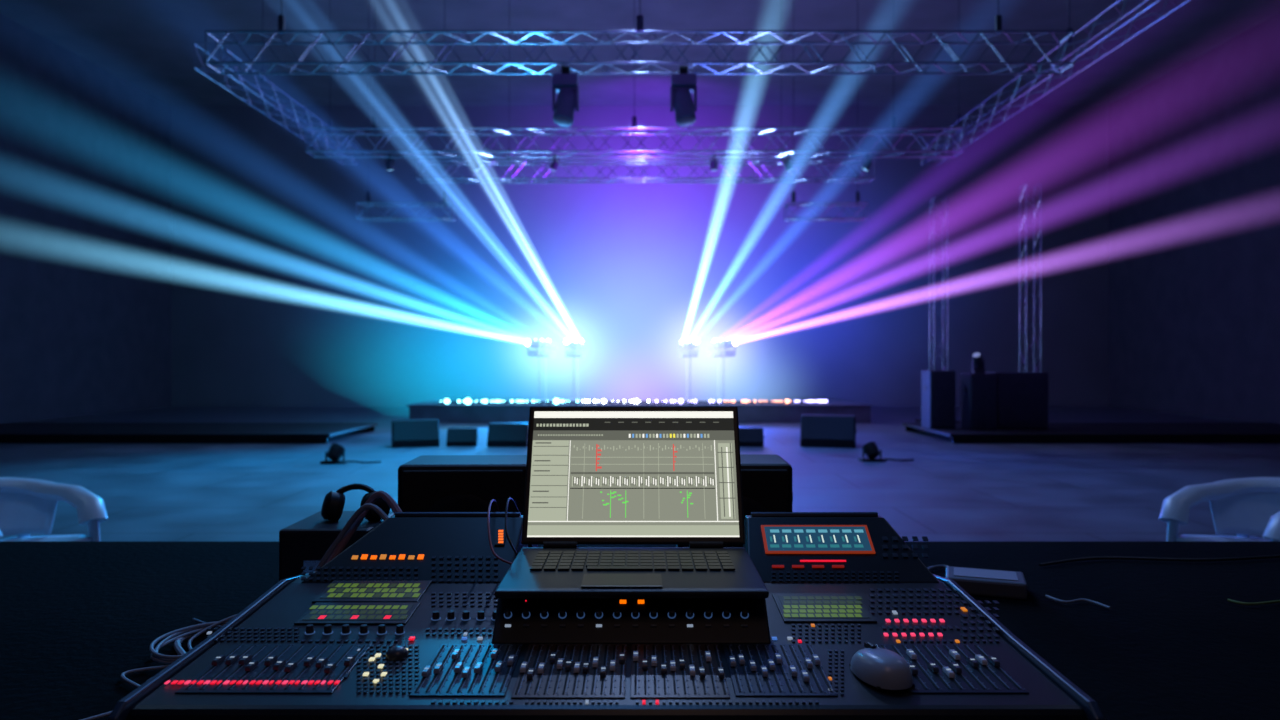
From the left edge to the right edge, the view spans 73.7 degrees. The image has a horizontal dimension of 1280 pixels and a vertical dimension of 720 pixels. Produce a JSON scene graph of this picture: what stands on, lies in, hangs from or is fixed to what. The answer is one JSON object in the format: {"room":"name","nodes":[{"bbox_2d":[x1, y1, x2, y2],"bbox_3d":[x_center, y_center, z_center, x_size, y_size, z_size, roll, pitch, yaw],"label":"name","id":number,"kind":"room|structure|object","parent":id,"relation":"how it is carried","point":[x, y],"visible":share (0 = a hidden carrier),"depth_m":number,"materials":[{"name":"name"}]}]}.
{"room":"concert hall","nodes":[
{"label":"concert hall","id":0,"kind":"room"},
{"bbox_2d":[0,13,171,423],"bbox_3d":[-14.100,-3.100,10.500,0.200,9.200,30.400,0,0,0],"label":"wall","id":1,"kind":"structure","parent":0,"point":[86,152],"depth_m":21.20,"materials":[{"name":"grey paint"}]},
{"bbox_2d":[172,106,1107,406],"bbox_3d":[0.000,-3.100,25.600,28.000,9.200,0.200,0,0,0],"label":"wall","id":2,"kind":"structure","parent":0,"point":[282,297],"depth_m":25.50,"materials":[{"name":"grey paint"}]},
{"bbox_2d":[0,0,1279,105],"bbox_3d":[0.000,-7.700,10.500,28.000,0.200,30.000,0,0,0],"label":"ceiling","id":3,"kind":"structure","parent":0,"point":[147,44],"depth_m":20.96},
{"bbox_2d":[193,0,358,165],"bbox_3d":[-6.100,-5.850,15.000,0.360,3.500,6.012,0,0,0],"label":"truss","id":4,"kind":"object","parent":3,"relation":"hanging from","point":[262,78],"visible":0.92,"depth_m":13.91,"materials":[{"name":"metal"}]},
{"bbox_2d":[356,0,455,220],"bbox_3d":[-4.650,-5.193,17.000,1.917,4.813,0.328,0,0,0],"label":"truss","id":5,"kind":"object","parent":3,"relation":"hanging from","point":[368,203],"visible":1,"depth_m":17.00,"materials":[{"name":"metal"}]},
{"bbox_2d":[305,0,963,157],"bbox_3d":[-0.100,-5.601,15.000,11.422,3.997,0.436,0,0,0],"label":"truss","id":6,"kind":"object","parent":3,"relation":"hanging from","point":[634,119],"visible":0.99,"depth_m":14.94,"materials":[{"name":"metal"}]},
{"bbox_2d":[385,155,393,170],"bbox_3d":[-4.399,-3.463,15.010,0.146,0.274,0.144,0,0,43],"label":"spotlight","id":7,"kind":"object","parent":6,"relation":"hanging from","point":[389,164],"visible":1,"depth_m":14.97,"materials":[{"name":"black paint"}]},
{"bbox_2d":[470,155,479,170],"bbox_3d":[-2.894,-3.462,15.006,0.177,0.276,0.126,0,0,-31],"label":"spotlight","id":8,"kind":"object","parent":6,"relation":"hanging from","point":[473,162],"visible":1,"depth_m":14.97,"materials":[{"name":"black paint"}]},
{"bbox_2d":[550,155,558,170],"bbox_3d":[-1.506,-3.462,15.006,0.177,0.276,0.126,0,0,31],"label":"spotlight","id":9,"kind":"object","parent":6,"relation":"hanging from","point":[555,163],"visible":1,"depth_m":14.96,"materials":[{"name":"black paint"}]},
{"bbox_2d":[709,155,717,170],"bbox_3d":[1.299,-3.463,15.010,0.147,0.274,0.144,0,0,-43],"label":"spotlight","id":10,"kind":"object","parent":6,"relation":"hanging from","point":[713,166],"visible":1,"depth_m":14.96,"materials":[{"name":"black paint"}]},
{"bbox_2d":[783,155,792,170],"bbox_3d":[2.605,-3.462,15.006,0.177,0.276,0.126,0,0,-32],"label":"spotlight","id":11,"kind":"object","parent":6,"relation":"hanging from","point":[788,166],"visible":1,"depth_m":14.97,"materials":[{"name":"black paint"}]},
{"bbox_2d":[862,155,871,170],"bbox_3d":[3.994,-3.462,15.006,0.178,0.276,0.126,0,0,31],"label":"spotlight","id":12,"kind":"object","parent":6,"relation":"hanging from","point":[866,166],"visible":1,"depth_m":14.97,"materials":[{"name":"black paint"}]},
{"bbox_2d":[205,0,1074,74],"bbox_3d":[0.000,-5.503,10.000,10.017,4.193,0.388,0,0,0],"label":"truss","id":13,"kind":"object","parent":3,"relation":"hanging from","point":[281,30],"visible":1,"depth_m":9.95,"materials":[{"name":"metal"}]},
{"bbox_2d":[552,66,578,126],"bbox_3d":[-0.870,-3.095,9.989,0.310,0.706,0.321,0,0,0],"label":"light","id":14,"kind":"object","parent":13,"relation":"hanging from","point":[565,83],"visible":1,"depth_m":9.91,"materials":[{"name":"black paint"}]},
{"bbox_2d":[670,66,696,126],"bbox_3d":[0.510,-3.095,9.989,0.310,0.706,0.321,0,0,0],"label":"light","id":15,"kind":"object","parent":13,"relation":"hanging from","point":[683,83],"visible":1,"depth_m":9.91,"materials":[{"name":"black paint"}]},
{"bbox_2d":[416,0,874,182],"bbox_3d":[0.100,-5.497,16.200,8.619,4.205,0.372,0,0,0],"label":"truss","id":16,"kind":"object","parent":3,"relation":"hanging from","point":[780,153],"visible":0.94,"depth_m":16.17,"materials":[{"name":"metal"}]},
{"bbox_2d":[784,0,867,220],"bbox_3d":[3.700,-5.193,17.000,1.617,4.813,0.328,0,0,0],"label":"truss","id":17,"kind":"object","parent":3,"relation":"hanging from","point":[793,202],"visible":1,"depth_m":16.97,"materials":[{"name":"metal"}]},
{"bbox_2d":[921,0,1189,165],"bbox_3d":[6.100,-5.850,13.800,0.360,3.500,8.412,0,0,0],"label":"truss","id":18,"kind":"object","parent":3,"relation":"hanging from","point":[959,119],"visible":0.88,"depth_m":12.41,"materials":[{"name":"metal"}]},
{"bbox_2d":[0,407,1279,540],"bbox_3d":[0.000,1.500,10.500,28.000,0.200,30.000,0,0,0],"label":"floor","id":19,"kind":"structure","parent":0,"point":[949,491],"depth_m":10.62,"materials":[{"name":"grey concrete"}]},
{"bbox_2d":[0,477,107,540],"bbox_3d":[-3.748,1.059,5.018,0.802,0.688,0.804,0,0,20],"label":"lounge chair","id":20,"kind":"object","parent":19,"relation":"on","point":[28,506],"visible":0.66,"depth_m":5.23,"materials":[{"name":"white plastic"}]},
{"bbox_2d":[0,423,376,442],"bbox_3d":[-8.800,1.320,15.600,7.200,0.160,2.600,0,0,0],"label":"platform","id":21,"kind":"object","parent":19,"relation":"on","point":[9,432],"visible":1,"depth_m":14.80,"materials":[{"name":"black paint"}]},
{"bbox_2d":[320,443,380,463],"bbox_3d":[-3.928,1.264,11.614,0.776,0.271,0.250,0,0,0],"label":"spotlight","id":22,"kind":"object","parent":19,"relation":"on","point":[336,451],"visible":1,"depth_m":11.55,"materials":[{"name":"black paint"}]},
{"bbox_2d":[391,419,439,447],"bbox_3d":[-3.663,1.185,13.931,0.750,0.429,0.507,0,0,-17],"label":"floor monitor","id":23,"kind":"object","parent":19,"relation":"on","point":[404,432],"visible":1,"depth_m":13.76,"materials":[{"name":"black paint"}]},
{"bbox_2d":[394,420,437,440],"bbox_3d":[-3.620,1.139,13.775,0.681,0.307,0.184,0,0,-17],"label":"grille","id":24,"kind":"object","parent":23,"relation":"attached to","point":[404,430],"depth_m":13.77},
{"bbox_2d":[446,428,477,445],"bbox_3d":[-2.908,1.259,14.009,0.496,0.281,0.334,0,0,-6],"label":"floor monitor","id":25,"kind":"object","parent":19,"relation":"on","point":[455,436],"visible":1,"depth_m":13.88,"materials":[{"name":"black paint"}]},
{"bbox_2d":[447,429,475,441],"bbox_3d":[-2.902,1.228,13.903,0.447,0.203,0.123,0,0,-6],"label":"grille","id":26,"kind":"object","parent":25,"relation":"attached to","point":[453,435],"depth_m":13.90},
{"bbox_2d":[487,423,528,446],"bbox_3d":[-2.135,1.214,13.929,0.654,0.373,0.441,0,0,0],"label":"floor monitor","id":27,"kind":"object","parent":19,"relation":"on","point":[499,434],"visible":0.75,"depth_m":13.76,"materials":[{"name":"black paint"}]},
{"bbox_2d":[488,424,526,440],"bbox_3d":[-2.140,1.173,13.789,0.592,0.268,0.161,0,0,0],"label":"grille","id":28,"kind":"object","parent":27,"relation":"attached to","point":[496,432],"depth_m":13.78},
{"bbox_2d":[0,541,1279,719],"bbox_3d":[0.000,0.965,1.500,7.400,0.870,2.000,0,0,0],"label":"desk","id":29,"kind":"object","parent":19,"relation":"on","point":[76,616],"visible":0.29,"depth_m":1.80,"materials":[{"name":"wood"}]},
{"bbox_2d":[81,614,236,719],"bbox_3d":[-0.797,0.512,1.476,0.126,0.031,0.516,0,0,8],"label":"cable","id":30,"kind":"object","parent":29,"relation":"on","point":[191,639],"visible":0.43,"depth_m":1.44,"materials":[{"name":"grey plastic"}]},
{"bbox_2d":[148,618,221,679],"bbox_3d":[-0.771,0.519,1.525,0.139,0.016,0.451,0,0,-17],"label":"cable","id":31,"kind":"object","parent":29,"relation":"on","point":[193,619],"visible":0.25,"depth_m":1.68,"materials":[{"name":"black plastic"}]},
{"bbox_2d":[149,621,227,663],"bbox_3d":[-0.801,0.516,1.560,0.158,0.021,0.206,0,0,0],"label":"cable","id":32,"kind":"object","parent":29,"relation":"on","point":[155,656],"visible":0.53,"depth_m":1.56,"materials":[{"name":"grey plastic"}]},
{"bbox_2d":[174,503,388,654],"bbox_3d":[-0.706,0.412,1.688,0.391,0.238,0.189,0,0,-37],"label":"cable","id":33,"kind":"object","parent":29,"relation":"on","point":[179,650],"visible":0.48,"depth_m":1.75,"materials":[{"name":"grey plastic"}]},
{"bbox_2d":[279,511,393,580],"bbox_3d":[-0.690,0.450,1.976,0.200,0.160,0.249,0,0,0],"label":"equipment case","id":34,"kind":"object","parent":29,"relation":"on","point":[305,542],"visible":0.31,"depth_m":1.86,"materials":[{"name":"black laminate"}]},
{"bbox_2d":[321,484,389,520],"bbox_3d":[-0.660,0.331,1.974,0.158,0.086,0.071,0,0,0],"label":"headphones","id":35,"kind":"object","parent":34,"relation":"on","point":[333,504],"visible":0.87,"depth_m":1.96,"materials":[{"name":"black plastic"}]},
{"bbox_2d":[321,491,344,520],"bbox_3d":[-0.709,0.338,1.974,0.060,0.072,0.071,0,0,0],"label":"ear cup","id":36,"kind":"object","parent":35,"relation":"on","point":[333,504],"depth_m":1.95,"materials":[{"name":"black plastic"}]},
{"bbox_2d":[360,491,389,520],"bbox_3d":[-0.611,0.338,1.974,0.060,0.072,0.071,0,0,0],"label":"ear cup","id":37,"kind":"object","parent":35,"relation":"on","point":[371,515],"depth_m":1.96,"materials":[{"name":"black plastic"}]},
{"bbox_2d":[326,491,401,563],"bbox_3d":[-0.660,0.403,1.619,0.175,0.263,0.436,0,0,36],"label":"cable","id":38,"kind":"object","parent":29,"relation":"on","point":[386,497],"visible":0.27,"depth_m":1.77,"materials":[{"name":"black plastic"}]},
{"bbox_2d":[398,455,537,546],"bbox_3d":[-0.415,0.388,2.086,0.328,0.285,0.248,0,0,-2],"label":"speaker","id":39,"kind":"object","parent":29,"relation":"on","point":[426,483],"visible":0.27,"depth_m":1.98},
{"bbox_2d":[402,470,522,514],"bbox_3d":[-0.411,0.388,1.984,0.279,0.262,0.014,0,0,-2],"label":"grille","id":40,"kind":"object","parent":39,"relation":"attached to","point":[422,490],"depth_m":1.98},
{"bbox_2d":[108,512,1104,719],"bbox_3d":[-0.033,0.412,1.359,1.240,0.235,0.699,0,0,0],"label":"mixing console","id":41,"kind":"object","parent":29,"relation":"on","point":[406,622],"visible":0.99,"depth_m":1.23,"materials":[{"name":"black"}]},
{"bbox_2d":[494,406,768,597],"bbox_3d":[-0.012,0.219,1.443,0.400,0.259,0.405,0,0,0],"label":"laptop","id":42,"kind":"object","parent":41,"relation":"on","point":[595,474],"visible":1,"depth_m":1.55,"materials":[{"name":"grey plastic"}]},
{"bbox_2d":[487,499,511,564],"bbox_3d":[-0.274,0.384,1.657,0.043,0.234,0.491,0,0,-10],"label":"cable","id":43,"kind":"object","parent":42,"relation":"attached to","point":[492,500],"visible":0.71,"depth_m":1.49,"materials":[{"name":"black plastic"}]},
{"bbox_2d":[505,497,532,555],"bbox_3d":[-0.226,0.380,1.665,0.043,0.243,0.374,0,0,2],"label":"cable","id":44,"kind":"object","parent":42,"relation":"attached to","point":[510,498],"visible":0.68,"depth_m":1.52,"materials":[{"name":"black rubber"}]},
{"bbox_2d":[849,642,914,689],"bbox_3d":[0.316,0.398,1.120,0.070,0.033,0.103,0,0,0],"label":"computer mouse","id":45,"kind":"object","parent":41,"relation":"on","point":[881,668],"visible":1,"depth_m":1.09,"materials":[{"name":"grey plastic"}]},
{"bbox_2d":[676,454,792,546],"bbox_3d":[0.225,0.387,2.086,0.288,0.287,0.248,0,0,2],"label":"speaker","id":46,"kind":"object","parent":29,"relation":"on","point":[766,478],"visible":0.19,"depth_m":1.98},
{"bbox_2d":[928,565,947,570],"bbox_3d":[0.730,0.523,2.119,0.106,0.010,0.093,0,0,0],"label":"cable","id":47,"kind":"object","parent":29,"relation":"on","point":[930,568],"visible":0.45,"depth_m":2.15,"materials":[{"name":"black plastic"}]},
{"bbox_2d":[946,566,1026,598],"bbox_3d":[0.743,0.511,1.953,0.259,0.038,0.181,0,0,20],"label":"power adapter","id":48,"kind":"object","parent":29,"relation":"on","point":[975,581],"visible":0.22,"depth_m":1.92,"materials":[{"name":"grey plastic"}]},
{"bbox_2d":[1045,595,1110,608],"bbox_3d":[0.948,0.523,1.849,0.130,0.006,0.046,0,0,31],"label":"cable","id":49,"kind":"object","parent":29,"relation":"on","point":[1046,596],"visible":1,"depth_m":1.85,"materials":[{"name":"grey plastic"}]},
{"bbox_2d":[1039,555,1279,565],"bbox_3d":[1.368,0.523,2.245,0.709,0.008,0.061,0,0,-7],"label":"cable","id":50,"kind":"object","parent":29,"relation":"on","point":[1268,556],"visible":1,"depth_m":2.24,"materials":[{"name":"black rubber"}]},
{"bbox_2d":[1227,599,1279,604],"bbox_3d":[1.348,0.523,1.844,0.139,0.006,0.036,0,0,0],"label":"cable","id":51,"kind":"object","parent":29,"relation":"on","point":[1229,600],"visible":1,"depth_m":1.83,"materials":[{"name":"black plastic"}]},
{"bbox_2d":[407,397,872,422],"bbox_3d":[0.000,1.200,21.100,10.400,0.400,4.200,0,0,0],"label":"stage riser","id":52,"kind":"object","parent":19,"relation":"on","point":[474,412],"visible":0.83,"depth_m":19.03,"materials":[{"name":"black paint"}]},
{"bbox_2d":[439,398,473,403],"bbox_3d":[-4.150,0.928,19.285,0.770,0.143,0.131,0,0,0],"label":"light bar","id":53,"kind":"object","parent":52,"relation":"on","point":[467,400],"visible":1,"depth_m":19.23,"materials":[{"name":"blue paint"}]},
{"bbox_2d":[475,399,508,403],"bbox_3d":[-3.350,0.940,19.286,0.770,0.120,0.129,0,0,0],"label":"light bar","id":54,"kind":"object","parent":52,"relation":"on","point":[484,400],"visible":1,"depth_m":19.25,"materials":[{"name":"blue paint"}]},
{"bbox_2d":[510,400,543,403],"bbox_3d":[-2.550,0.949,19.286,0.770,0.103,0.127,0,0,0],"label":"light bar","id":55,"kind":"object","parent":52,"relation":"on","point":[511,401],"visible":1,"depth_m":19.25,"materials":[{"name":"blue paint"}]},
{"bbox_2d":[529,356,554,402],"bbox_3d":[-2.350,0.450,20.600,0.500,1.100,1.750,0,0,0],"label":"lighting stand","id":56,"kind":"object","parent":52,"relation":"on","point":[539,399],"visible":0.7,"depth_m":19.95,"materials":[{"name":"silver metal"}]},
{"bbox_2d":[525,339,539,355],"bbox_3d":[-2.502,-0.299,19.914,0.296,0.399,0.375,0,0,18],"label":"light","id":57,"kind":"object","parent":56,"relation":"on","point":[531,343],"visible":1,"depth_m":19.81,"materials":[{"name":"silver metal"}]},
{"bbox_2d":[533,339,545,355],"bbox_3d":[-2.402,-0.305,20.374,0.294,0.409,0.374,0,0,17],"label":"light","id":58,"kind":"object","parent":56,"relation":"on","point":[542,343],"visible":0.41,"depth_m":20.33,"materials":[{"name":"silver metal"}]},
{"bbox_2d":[540,339,551,355],"bbox_3d":[-2.302,-0.310,20.834,0.291,0.419,0.376,0,0,16],"label":"light","id":59,"kind":"object","parent":56,"relation":"on","point":[548,344],"visible":0.49,"depth_m":20.78,"materials":[{"name":"silver metal"}]},
{"bbox_2d":[547,339,557,355],"bbox_3d":[-2.202,-0.315,21.294,0.289,0.430,0.374,0,0,15],"label":"light","id":60,"kind":"object","parent":56,"relation":"on","point":[554,344],"visible":0.59,"depth_m":21.23,"materials":[{"name":"silver metal"}]},
{"bbox_2d":[545,398,579,403],"bbox_3d":[-1.750,0.930,19.285,0.770,0.140,0.130,0,0,0],"label":"light bar","id":61,"kind":"object","parent":52,"relation":"on","point":[556,400],"visible":1,"depth_m":19.25,"materials":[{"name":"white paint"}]},
{"bbox_2d":[566,356,587,402],"bbox_3d":[-1.550,0.450,20.600,0.500,1.100,1.750,0,0,0],"label":"lighting stand","id":62,"kind":"object","parent":52,"relation":"on","point":[573,399],"visible":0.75,"depth_m":20.66,"materials":[{"name":"silver metal"}]},
{"bbox_2d":[564,337,576,355],"bbox_3d":[-1.661,-0.319,20.372,0.300,0.438,0.369,0,0,0],"label":"light","id":63,"kind":"object","parent":62,"relation":"on","point":[569,342],"visible":1,"depth_m":20.27,"materials":[{"name":"silver metal"}]},
{"bbox_2d":[572,338,581,355],"bbox_3d":[-1.557,-0.319,20.834,0.273,0.439,0.372,0,0,0],"label":"light","id":64,"kind":"object","parent":62,"relation":"on","point":[579,345],"visible":0.56,"depth_m":20.73,"materials":[{"name":"silver metal"}]},
{"bbox_2d":[577,338,586,355],"bbox_3d":[-1.450,-0.319,21.294,0.258,0.438,0.375,0,0,0],"label":"light","id":65,"kind":"object","parent":62,"relation":"on","point":[584,345],"visible":0.61,"depth_m":21.19,"materials":[{"name":"silver metal"}]},
{"bbox_2d":[581,399,614,403],"bbox_3d":[-0.950,0.940,19.286,0.770,0.120,0.129,0,0,0],"label":"light bar","id":66,"kind":"object","parent":52,"relation":"on","point":[603,400],"visible":1,"depth_m":19.25,"materials":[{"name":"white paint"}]},
{"bbox_2d":[616,399,649,403],"bbox_3d":[-0.150,0.940,19.286,0.770,0.120,0.129,0,0,0],"label":"light bar","id":67,"kind":"object","parent":52,"relation":"on","point":[635,400],"visible":1,"depth_m":19.25,"materials":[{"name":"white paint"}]},
{"bbox_2d":[652,399,685,403],"bbox_3d":[0.650,0.936,19.285,0.770,0.127,0.129,0,0,0],"label":"light bar","id":68,"kind":"object","parent":52,"relation":"on","point":[680,401],"visible":1,"depth_m":19.25,"materials":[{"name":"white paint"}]},
{"bbox_2d":[677,356,697,402],"bbox_3d":[1.170,0.450,20.600,0.500,1.100,1.750,0,0,0],"label":"lighting stand","id":69,"kind":"object","parent":52,"relation":"on","point":[690,399],"visible":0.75,"depth_m":19.95,"materials":[{"name":"silver metal"}]},
{"bbox_2d":[678,338,687,355],"bbox_3d":[1.070,-0.319,21.294,0.258,0.439,0.376,0,0,0],"label":"light","id":70,"kind":"object","parent":69,"relation":"on","point":[680,344],"visible":0.59,"depth_m":21.19,"materials":[{"name":"silver metal"}]},
{"bbox_2d":[683,338,691,355],"bbox_3d":[1.172,-0.320,20.834,0.262,0.440,0.374,0,0,0],"label":"light","id":71,"kind":"object","parent":69,"relation":"on","point":[685,344],"visible":0.59,"depth_m":20.73,"materials":[{"name":"silver metal"}]},
{"bbox_2d":[688,337,699,355],"bbox_3d":[1.280,-0.320,20.373,0.278,0.440,0.371,0,0,0],"label":"light","id":72,"kind":"object","parent":69,"relation":"on","point":[694,342],"visible":1,"depth_m":20.27,"materials":[{"name":"silver metal"}]},
{"bbox_2d":[687,400,720,403],"bbox_3d":[1.450,0.946,19.286,0.770,0.108,0.128,0,0,0],"label":"light bar","id":73,"kind":"object","parent":52,"relation":"on","point":[689,401],"visible":1,"depth_m":19.25,"materials":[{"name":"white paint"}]},
{"bbox_2d":[708,356,733,402],"bbox_3d":[1.950,0.450,20.600,0.500,1.100,1.750,0,0,0],"label":"lighting stand","id":74,"kind":"object","parent":52,"relation":"on","point":[723,399],"visible":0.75,"depth_m":20.02,"materials":[{"name":"silver metal"}]},
{"bbox_2d":[706,339,716,355],"bbox_3d":[1.811,-0.317,21.293,0.306,0.433,0.369,0,0,0],"label":"light","id":75,"kind":"object","parent":74,"relation":"on","point":[708,346],"visible":0.53,"depth_m":21.23,"materials":[{"name":"silver metal"}]},
{"bbox_2d":[711,338,723,355],"bbox_3d":[1.902,-0.314,20.834,0.293,0.427,0.375,0,0,-17],"label":"light","id":76,"kind":"object","parent":74,"relation":"on","point":[714,344],"visible":0.51,"depth_m":20.77,"materials":[{"name":"silver metal"}]},
{"bbox_2d":[717,338,729,355],"bbox_3d":[2.002,-0.308,20.374,0.296,0.417,0.375,0,0,-18],"label":"light","id":77,"kind":"object","parent":74,"relation":"on","point":[719,344],"visible":0.44,"depth_m":20.33,"materials":[{"name":"silver metal"}]},
{"bbox_2d":[723,338,737,355],"bbox_3d":[2.102,-0.302,19.914,0.298,0.404,0.375,0,0,-19],"label":"light","id":78,"kind":"object","parent":74,"relation":"on","point":[733,342],"visible":1,"depth_m":19.81,"materials":[{"name":"silver metal"}]},
{"bbox_2d":[722,400,756,403],"bbox_3d":[2.250,0.946,19.286,0.770,0.108,0.128,0,0,0],"label":"light bar","id":79,"kind":"object","parent":52,"relation":"on","point":[724,401],"visible":1,"depth_m":19.25,"materials":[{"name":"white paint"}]},
{"bbox_2d":[758,399,791,403],"bbox_3d":[3.050,0.939,19.285,0.770,0.123,0.129,0,0,0],"label":"light bar","id":80,"kind":"object","parent":52,"relation":"on","point":[787,401],"visible":1,"depth_m":19.25,"materials":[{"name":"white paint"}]},
{"bbox_2d":[793,400,827,403],"bbox_3d":[3.850,0.946,19.286,0.770,0.107,0.128,0,0,0],"label":"light bar","id":81,"kind":"object","parent":52,"relation":"on","point":[795,401],"visible":1,"depth_m":19.23,"materials":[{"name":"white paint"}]},
{"bbox_2d":[739,427,763,446],"bbox_3d":[1.759,1.251,13.929,0.525,0.298,0.354,0,0,6],"label":"floor monitor","id":82,"kind":"object","parent":19,"relation":"on","point":[748,436],"visible":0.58,"depth_m":13.79,"materials":[{"name":"black paint"}]},
{"bbox_2d":[739,428,762,441],"bbox_3d":[1.743,1.218,13.818,0.474,0.215,0.130,0,0,6],"label":"grille","id":83,"kind":"object","parent":82,"relation":"attached to","point":[745,434],"depth_m":13.81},
{"bbox_2d":[800,414,855,447],"bbox_3d":[3.078,1.148,13.928,0.879,0.504,0.594,0,0,14],"label":"floor monitor","id":84,"kind":"object","parent":19,"relation":"on","point":[817,430],"visible":1,"depth_m":13.72,"materials":[{"name":"black paint"}]},
{"bbox_2d":[802,416,852,439],"bbox_3d":[3.026,1.094,13.746,0.799,0.359,0.216,0,0,14],"label":"grille","id":85,"kind":"object","parent":84,"relation":"attached to","point":[813,427],"depth_m":13.74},
{"bbox_2d":[858,441,913,461],"bbox_3d":[3.434,1.264,11.843,0.776,0.271,0.250,0,0,0],"label":"spotlight","id":86,"kind":"object","parent":19,"relation":"on","point":[870,449],"visible":1,"depth_m":11.78,"materials":[{"name":"black paint"}]},
{"bbox_2d":[915,197,959,422],"bbox_3d":[6.650,-1.103,19.000,0.800,5.006,0.800,0,0,0],"label":"truss tower","id":87,"kind":"object","parent":19,"relation":"on","point":[934,199],"visible":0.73,"depth_m":19.07,"materials":[{"name":"metal"}]},
{"bbox_2d":[1019,184,1041,371],"bbox_3d":[8.050,-1.103,17.600,0.800,5.006,0.800,0,0,0],"label":"truss tower","id":88,"kind":"object","parent":19,"relation":"on","point":[1040,185],"visible":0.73,"depth_m":17.48,"materials":[{"name":"metal"}]},
{"bbox_2d":[903,423,1279,442],"bbox_3d":[8.800,1.320,15.600,7.200,0.160,2.600,0,0,0],"label":"platform","id":89,"kind":"object","parent":19,"relation":"on","point":[1056,432],"visible":1,"depth_m":14.40,"materials":[{"name":"black paint"}]},
{"bbox_2d":[921,370,955,428],"bbox_3d":[5.450,0.715,15.586,0.478,1.050,0.528,0,0,0],"label":"speaker","id":90,"kind":"object","parent":89,"relation":"on","point":[938,387],"visible":1,"depth_m":15.34},
{"bbox_2d":[932,373,954,426],"bbox_3d":[5.450,0.715,15.344,0.414,0.966,0.014,0,0,0],"label":"grille","id":91,"kind":"object","parent":90,"relation":"attached to","point":[943,384],"depth_m":15.34,"materials":[{"name":"black paint"}]},
{"bbox_2d":[960,373,995,429],"bbox_3d":[6.100,0.740,15.386,0.478,1.000,0.528,0,0,0],"label":"speaker","id":92,"kind":"object","parent":89,"relation":"on","point":[977,390],"visible":1,"depth_m":15.14},
{"bbox_2d":[971,352,984,372],"bbox_3d":[6.091,0.052,15.391,0.231,0.376,0.251,0,0,0],"label":"light","id":93,"kind":"object","parent":92,"relation":"on","point":[977,360],"visible":1,"depth_m":15.34,"materials":[{"name":"black metal"}]},
{"bbox_2d":[972,376,994,427],"bbox_3d":[6.100,0.740,15.144,0.414,0.920,0.014,0,0,0],"label":"grille","id":94,"kind":"object","parent":92,"relation":"attached to","point":[983,387],"depth_m":15.14,"materials":[{"name":"black paint"}]},
{"bbox_2d":[985,372,1047,428],"bbox_3d":[6.850,0.730,15.586,0.968,1.020,0.628,0,0,0],"label":"speaker","id":95,"kind":"object","parent":89,"relation":"on","point":[1021,397],"visible":0.91,"depth_m":15.29},
{"bbox_2d":[998,375,1045,426],"bbox_3d":[6.850,0.730,15.294,0.855,0.938,0.014,0,0,0],"label":"grille","id":96,"kind":"object","parent":95,"relation":"attached to","point":[1021,398],"depth_m":15.29,"materials":[{"name":"black paint"}]},
{"bbox_2d":[1159,477,1279,540],"bbox_3d":[3.668,1.059,5.018,0.802,0.688,0.804,0,0,-20],"label":"lounge chair","id":97,"kind":"object","parent":19,"relation":"on","point":[1243,507],"visible":0.66,"depth_m":5.22,"materials":[{"name":"white plastic"}]},
{"bbox_2d":[1108,13,1279,423],"bbox_3d":[14.100,-3.100,10.500,0.200,9.200,30.400,0,0,0],"label":"wall","id":98,"kind":"structure","parent":0,"point":[1194,151],"depth_m":21.31,"materials":[{"name":"grey paint"}]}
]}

